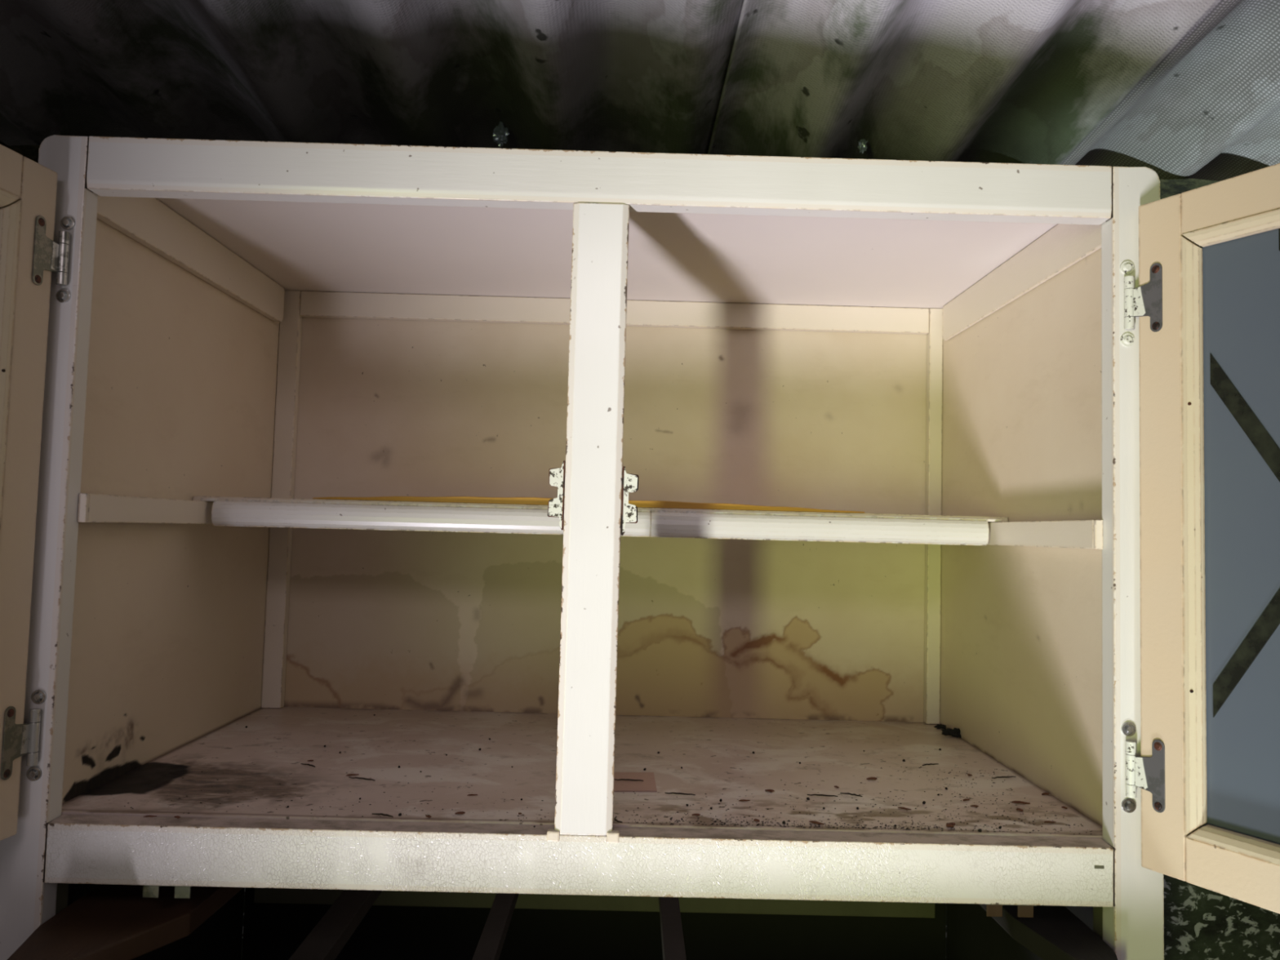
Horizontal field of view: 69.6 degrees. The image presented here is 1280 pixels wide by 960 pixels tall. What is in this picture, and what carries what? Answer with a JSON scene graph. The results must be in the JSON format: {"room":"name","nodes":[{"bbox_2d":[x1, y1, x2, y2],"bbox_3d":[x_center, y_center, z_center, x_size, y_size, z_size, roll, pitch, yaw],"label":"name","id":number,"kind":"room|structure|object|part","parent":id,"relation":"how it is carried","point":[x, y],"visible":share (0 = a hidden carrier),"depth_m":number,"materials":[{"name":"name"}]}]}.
{"room":"damaged room","nodes":[
{"label":"damaged room","id":0,"kind":"room"},
{"bbox_2d":[0,141,9,148],"bbox_3d":[-0.925,0.289,0.400,0.040,1.620,1.840,2,-3,0],"label":"wall","id":1,"kind":"structure","parent":0,"point":[1,142],"depth_m":1.29,"materials":[{"name":"black"}]},
{"bbox_2d":[0,0,1279,181],"bbox_3d":[0.227,-0.591,0.665,2.837,0.336,2.288,2,-3,0],"label":"ceiling","id":2,"kind":"structure","parent":0,"point":[637,76],"depth_m":1.16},
{"bbox_2d":[240,874,1279,959],"bbox_3d":[0.170,0.377,1.342,2.750,1.605,0.030,2,-3,0],"label":"ground","id":3,"kind":"structure","parent":0,"point":[1201,923],"depth_m":1.32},
{"bbox_2d":[9,145,1218,199],"bbox_3d":[0.190,-0.394,1.339,2.750,0.104,0.058,2,-3,0],"label":"trim","id":4,"kind":"structure","parent":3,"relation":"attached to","point":[1168,188],"depth_m":1.32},
{"bbox_2d":[493,121,509,146],"bbox_3d":[-0.197,-0.490,1.301,0.021,0.037,0.016,3,-3,-25],"label":"scrap","id":5,"kind":"object","parent":4,"relation":"on","point":[500,133],"visible":1,"depth_m":1.30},
{"bbox_2d":[857,138,867,153],"bbox_3d":[0.316,-0.474,1.307,0.014,0.022,0.009,3,-3,-21],"label":"scrap","id":6,"kind":"object","parent":4,"relation":"on","point":[862,146],"visible":1,"depth_m":1.30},
{"bbox_2d":[0,134,1279,959],"bbox_3d":[0.006,0.189,0.851,1.274,0.958,0.968,2,-3,-3],"label":"upper cabinet","id":7,"kind":"object","parent":3,"relation":"attached to","point":[1046,397],"visible":0.98,"depth_m":0.97,"materials":[{"name":"white gloss paint"},{"name":"cream paint"},{"name":"frosted blue grey glass"}]},
{"bbox_3d":[-0.551,-0.264,0.583,0.020,0.036,0.373,1,-3,9],"label":"door rail","id":8,"kind":"part","parent":7,"relation":"part of","materials":[{"name":"paint"}]},
{"bbox_3d":[-0.528,0.013,0.771,0.020,0.567,0.037,1,-3,9],"label":"door","id":9,"kind":"part","parent":7,"relation":"part of","materials":[{"name":"paint"}]},
{"bbox_3d":[-0.550,0.490,1.037,0.012,0.348,0.482,2,-3,0],"label":"panel","id":10,"kind":"part","parent":7,"relation":"part of","materials":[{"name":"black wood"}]},
{"bbox_3d":[-0.525,0.017,1.068,0.018,0.600,0.493,2,-3,0],"label":"panel","id":11,"kind":"part","parent":7,"relation":"part of","materials":[{"name":"beige wood"}]},
{"bbox_3d":[-0.504,0.024,1.297,0.027,0.586,0.014,2,-3,0],"label":"post","id":12,"kind":"part","parent":7,"relation":"part of","materials":[{"name":"beige paint"}]},
{"bbox_2d":[301,763,315,767],"bbox_3d":[-0.351,0.302,0.976,0.022,0.002,0.004,0,-4,31],"label":"twig","id":13,"kind":"object","parent":7,"relation":"on","point":[301,763],"visible":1,"depth_m":0.98,"materials":[{"name":"brown wood"}]},
{"bbox_2d":[348,777,374,780],"bbox_3d":[-0.280,0.302,0.929,0.030,0.002,0.003,1,-3,16],"label":"twig","id":14,"kind":"object","parent":7,"relation":"on","point":[348,777],"visible":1,"depth_m":0.93,"materials":[{"name":"brown wood"}]},
{"bbox_2d":[372,813,393,817],"bbox_3d":[-0.227,0.297,0.815,0.022,0.002,0.004,0,-3,19],"label":"twig","id":15,"kind":"object","parent":7,"relation":"on","point":[382,814],"visible":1,"depth_m":0.82,"materials":[{"name":"brown wood"}]},
{"bbox_2d":[454,811,465,813],"bbox_3d":[-0.162,0.299,0.828,0.009,0.002,0.004,2,-3,-2],"label":"scrap","id":16,"kind":"object","parent":7,"relation":"on","point":[458,812],"visible":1,"depth_m":0.83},
{"bbox_3d":[-0.067,0.014,0.814,0.001,0.061,0.014,2,-3,0],"label":"catch plate","id":17,"kind":"part","parent":7,"relation":"part of","materials":[{"name":"white metal"}]},
{"bbox_3d":[-0.050,0.330,0.797,0.913,0.051,0.022,2,-3,0],"label":"rail","id":18,"kind":"part","parent":7,"relation":"part of","materials":[{"name":"white paint"}]},
{"bbox_3d":[-0.051,0.321,1.051,0.944,0.010,0.482,2,-3,0],"label":"floor panel","id":19,"kind":"part","parent":7,"relation":"part of","materials":[{"name":"wood"}]},
{"bbox_2d":[312,496,864,513],"bbox_3d":[-0.060,0.032,1.174,0.640,0.009,0.216,2,-3,0],"label":"liner","id":20,"kind":"object","parent":7,"relation":"on","point":[476,500],"visible":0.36,"depth_m":1.07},
{"bbox_3d":[-0.059,0.516,1.286,0.974,0.348,0.008,2,-3,0],"label":"panel","id":21,"kind":"part","parent":7,"relation":"part of","materials":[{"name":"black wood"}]},
{"bbox_3d":[-0.059,0.557,1.240,0.910,0.038,0.020,2,-3,0],"label":"rail","id":22,"kind":"part","parent":7,"relation":"part of","materials":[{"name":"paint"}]},
{"bbox_3d":[-0.034,-0.270,0.831,0.913,0.047,0.022,2,-3,0],"label":"rail","id":23,"kind":"part","parent":7,"relation":"part of","materials":[{"name":"white paint"}]},
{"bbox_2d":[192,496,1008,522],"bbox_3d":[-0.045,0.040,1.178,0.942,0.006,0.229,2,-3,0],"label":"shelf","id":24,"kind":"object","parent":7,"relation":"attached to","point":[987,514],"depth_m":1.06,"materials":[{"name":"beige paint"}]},
{"bbox_3d":[-0.046,0.038,1.313,0.950,0.592,0.010,2,-3,0],"label":"panel","id":25,"kind":"part","parent":7,"relation":"part of","materials":[{"name":"beige wood"}]},
{"bbox_3d":[-0.036,-0.274,1.090,0.988,0.008,0.495,2,-3,0],"label":"panel","id":26,"kind":"part","parent":7,"relation":"part of","materials":[{"name":"pink paint"}]},
{"bbox_2d":[124,766,1091,834],"bbox_3d":[-0.030,0.309,0.924,0.872,0.001,0.228,2,-3,0],"label":"debris","id":27,"kind":"object","parent":7,"relation":"on","point":[811,824],"depth_m":0.83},
{"bbox_3d":[-0.035,-0.239,1.317,0.896,0.036,0.014,2,-3,0],"label":"rail","id":28,"kind":"part","parent":7,"relation":"part of","materials":[{"name":"beige paint"}]},
{"bbox_3d":[-0.015,0.018,0.814,0.001,0.061,0.014,2,-3,0],"label":"catch plate","id":29,"kind":"part","parent":7,"relation":"part of","materials":[{"name":"white metal"}]},
{"bbox_2d":[613,772,657,791],"bbox_3d":[-0.008,0.311,0.948,0.048,0.001,0.073,2,-3,0],"label":"scrap","id":30,"kind":"object","parent":7,"relation":"on","point":[648,784],"visible":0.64,"depth_m":0.94,"materials":[{"name":"beige paper"}]},
{"bbox_2d":[614,778,643,781],"bbox_3d":[-0.011,0.308,0.946,0.030,0.002,0.003,1,-3,2],"label":"twig","id":31,"kind":"object","parent":30,"relation":"on","point":[615,779],"visible":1,"depth_m":0.95,"materials":[{"name":"brown wood"}]},
{"bbox_2d":[664,792,695,795],"bbox_3d":[0.040,0.309,0.905,0.030,0.002,0.003,1,-3,8],"label":"twig","id":32,"kind":"object","parent":7,"relation":"on","point":[664,793],"visible":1,"depth_m":0.91,"materials":[{"name":"brown wood"}]},
{"bbox_2d":[808,820,824,824],"bbox_3d":[0.159,0.308,0.827,0.014,0.002,0.004,0,-4,32],"label":"scrap","id":33,"kind":"object","parent":7,"relation":"on","point":[811,821],"visible":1,"depth_m":0.83,"materials":[{"name":"brown"}]},
{"bbox_2d":[807,794,837,796],"bbox_3d":[0.181,0.313,0.912,0.030,0.002,0.003,1,-3,5],"label":"twig","id":34,"kind":"object","parent":7,"relation":"on","point":[807,794],"visible":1,"depth_m":0.91,"materials":[{"name":"brown wood"}]},
{"bbox_2d":[840,792,862,796],"bbox_3d":[0.211,0.314,0.918,0.022,0.002,0.004,0,-4,28],"label":"twig","id":35,"kind":"object","parent":7,"relation":"on","point":[840,793],"visible":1,"depth_m":0.92,"materials":[{"name":"brown wood"}]},
{"bbox_2d":[866,777,876,779],"bbox_3d":[0.247,0.318,0.982,0.011,0.002,0.005,1,-3,5],"label":"scrap","id":36,"kind":"object","parent":7,"relation":"on","point":[868,778],"visible":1,"depth_m":0.98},
{"bbox_2d":[897,806,911,809],"bbox_3d":[0.252,0.313,0.878,0.013,0.002,0.003,0,-4,26],"label":"scrap","id":37,"kind":"object","parent":7,"relation":"on","point":[900,807],"visible":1,"depth_m":0.88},
{"bbox_2d":[922,763,938,765],"bbox_3d":[0.330,0.324,1.048,0.022,0.002,0.004,3,-3,-20],"label":"twig","id":38,"kind":"object","parent":7,"relation":"on","point":[926,763],"visible":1,"depth_m":1.05,"materials":[{"name":"brown wood"}]},
{"bbox_3d":[0.416,0.048,1.305,0.019,0.586,0.014,2,-3,0],"label":"post","id":39,"kind":"part","parent":7,"relation":"part of","materials":[{"name":"beige paint"}]},
{"bbox_2d":[933,724,946,728],"bbox_3d":[0.410,0.336,1.255,0.017,0.006,0.009,2,-3,0],"label":"clump","id":40,"kind":"object","parent":7,"relation":"on","point":[938,726],"visible":1,"depth_m":1.25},
{"bbox_2d":[946,823,953,826],"bbox_3d":[0.279,0.310,0.828,0.007,0.002,0.005,1,-3,3],"label":"scrap","id":41,"kind":"object","parent":7,"relation":"on","point":[947,824],"visible":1,"depth_m":0.83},
{"bbox_2d":[941,727,960,737],"bbox_3d":[0.412,0.330,1.207,0.036,0.013,0.016,2,-3,0],"label":"clump","id":42,"kind":"object","parent":7,"relation":"on","point":[955,732],"visible":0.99,"depth_m":1.20,"materials":[{"name":"black"}]},
{"bbox_2d":[991,776,1015,778],"bbox_3d":[0.395,0.323,1.000,0.030,0.002,0.003,2,-3,-15],"label":"twig","id":43,"kind":"object","parent":7,"relation":"on","point":[997,776],"visible":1,"depth_m":1.00,"materials":[{"name":"brown wood"}]},
{"bbox_3d":[0.438,0.516,1.045,0.012,0.348,0.482,2,-3,0],"label":"panel","id":44,"kind":"part","parent":7,"relation":"part of","materials":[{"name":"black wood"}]},
{"bbox_2d":[1011,800,1030,804],"bbox_3d":[0.375,0.318,0.906,0.017,0.002,0.004,1,-3,13],"label":"scrap","id":45,"kind":"object","parent":7,"relation":"on","point":[1014,802],"visible":1,"depth_m":0.91,"materials":[{"name":"brown"}]},
{"bbox_3d":[0.437,0.042,1.076,0.018,0.600,0.493,2,-3,0],"label":"panel","id":46,"kind":"part","parent":7,"relation":"part of","materials":[{"name":"beige wood"}]},
{"bbox_3d":[0.450,0.043,0.784,0.020,0.571,0.037,3,-4,-30],"label":"door","id":47,"kind":"part","parent":7,"relation":"part of","materials":[{"name":"paint"}]},
{"bbox_3d":[0.558,-0.231,0.621,0.020,0.036,0.373,3,-4,-30],"label":"door rail","id":48,"kind":"part","parent":7,"relation":"part of","materials":[{"name":"paint"}]},
{"bbox_3d":[0.544,0.303,0.591,0.020,0.036,0.373,3,-4,-30],"label":"door rail","id":49,"kind":"part","parent":7,"relation":"part of","materials":[{"name":"paint"}]},
{"bbox_3d":[0.553,0.036,0.607,0.004,0.496,0.370,3,-4,-30],"label":"pane","id":50,"kind":"part","parent":7,"relation":"part of","materials":[{"name":"blue glass"}]}
]}

